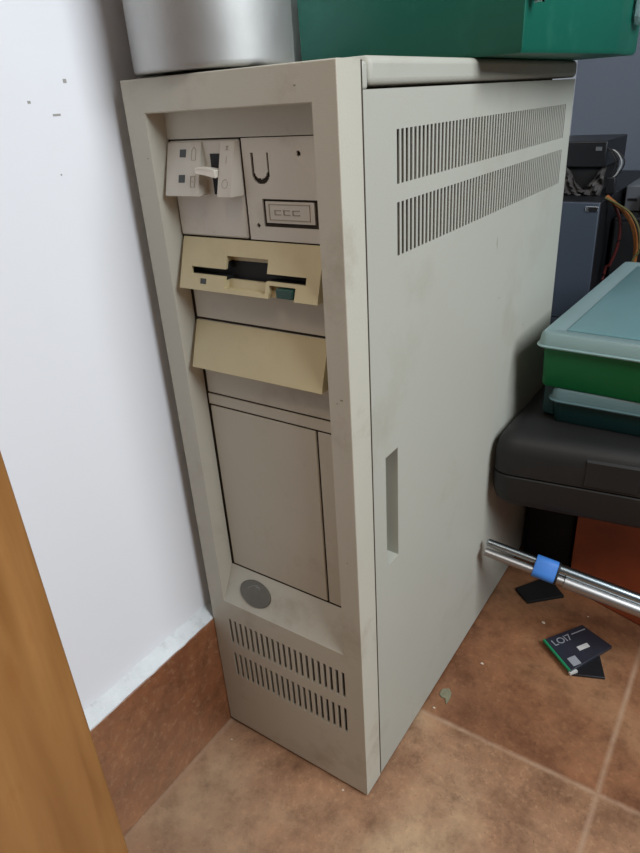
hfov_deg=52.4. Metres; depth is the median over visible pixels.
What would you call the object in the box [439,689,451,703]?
chip
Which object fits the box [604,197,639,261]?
cable
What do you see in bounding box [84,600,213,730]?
trim
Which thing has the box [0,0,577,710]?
wall
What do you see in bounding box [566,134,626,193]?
electronic device
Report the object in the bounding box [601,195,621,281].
cable
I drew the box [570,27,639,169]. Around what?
wall
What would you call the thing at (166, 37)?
cooking pot
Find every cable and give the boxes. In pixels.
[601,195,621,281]
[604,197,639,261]
[606,195,637,261]
[606,211,639,277]
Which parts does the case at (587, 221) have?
panel, panel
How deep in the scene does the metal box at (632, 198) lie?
1.04 m
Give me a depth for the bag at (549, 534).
0.86 m
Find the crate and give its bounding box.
[571,517,639,624]
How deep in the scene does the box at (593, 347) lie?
0.66 m
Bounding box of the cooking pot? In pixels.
[122,0,294,76]
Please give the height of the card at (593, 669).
0.003 m
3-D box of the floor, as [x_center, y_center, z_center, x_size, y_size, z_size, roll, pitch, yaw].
[0.754,0.667,-0.071,2.460,0.060,2.750,14,32,31]
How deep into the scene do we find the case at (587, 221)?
1.00 m
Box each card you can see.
[515,579,563,603]
[543,625,611,674]
[573,656,604,678]
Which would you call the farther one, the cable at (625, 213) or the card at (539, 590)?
the cable at (625, 213)
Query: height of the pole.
0.120 m
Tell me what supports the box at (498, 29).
on the computer tower
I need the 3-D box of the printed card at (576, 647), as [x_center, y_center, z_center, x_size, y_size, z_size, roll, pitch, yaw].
[0.294,0.252,0.738,0.068,0.005,0.052,-13,28,-18]
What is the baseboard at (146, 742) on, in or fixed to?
attached to the wall at (92, 447)
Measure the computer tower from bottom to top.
0.599 m
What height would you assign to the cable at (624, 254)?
0.387 m
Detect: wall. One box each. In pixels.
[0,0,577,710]
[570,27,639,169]
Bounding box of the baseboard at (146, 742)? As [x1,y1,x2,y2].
[90,618,230,835]
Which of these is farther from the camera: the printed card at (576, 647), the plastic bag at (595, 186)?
the plastic bag at (595, 186)
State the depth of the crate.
0.77 m
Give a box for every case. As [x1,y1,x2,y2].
[493,385,639,528]
[550,170,639,324]
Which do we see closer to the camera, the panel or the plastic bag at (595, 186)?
the panel
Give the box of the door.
[0,451,128,852]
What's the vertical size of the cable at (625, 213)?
0.423 m
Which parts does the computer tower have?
power lever, drive panel, drive panel, bay door, lock panel, embossed plate, narrow panel, panel, panel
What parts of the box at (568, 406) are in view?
box lid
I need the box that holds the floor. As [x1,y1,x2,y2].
[124,540,639,852]
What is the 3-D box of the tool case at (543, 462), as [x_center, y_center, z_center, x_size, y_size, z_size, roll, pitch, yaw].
[0.462,0.026,0.703,0.453,0.088,0.333,14,32,31]
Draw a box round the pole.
[484,539,639,617]
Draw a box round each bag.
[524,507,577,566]
[563,166,606,195]
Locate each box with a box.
[297,0,639,60]
[537,262,639,402]
[542,385,639,436]
[624,178,639,211]
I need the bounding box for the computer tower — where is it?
[120,55,576,794]
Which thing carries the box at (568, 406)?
on the tool case at (543, 462)

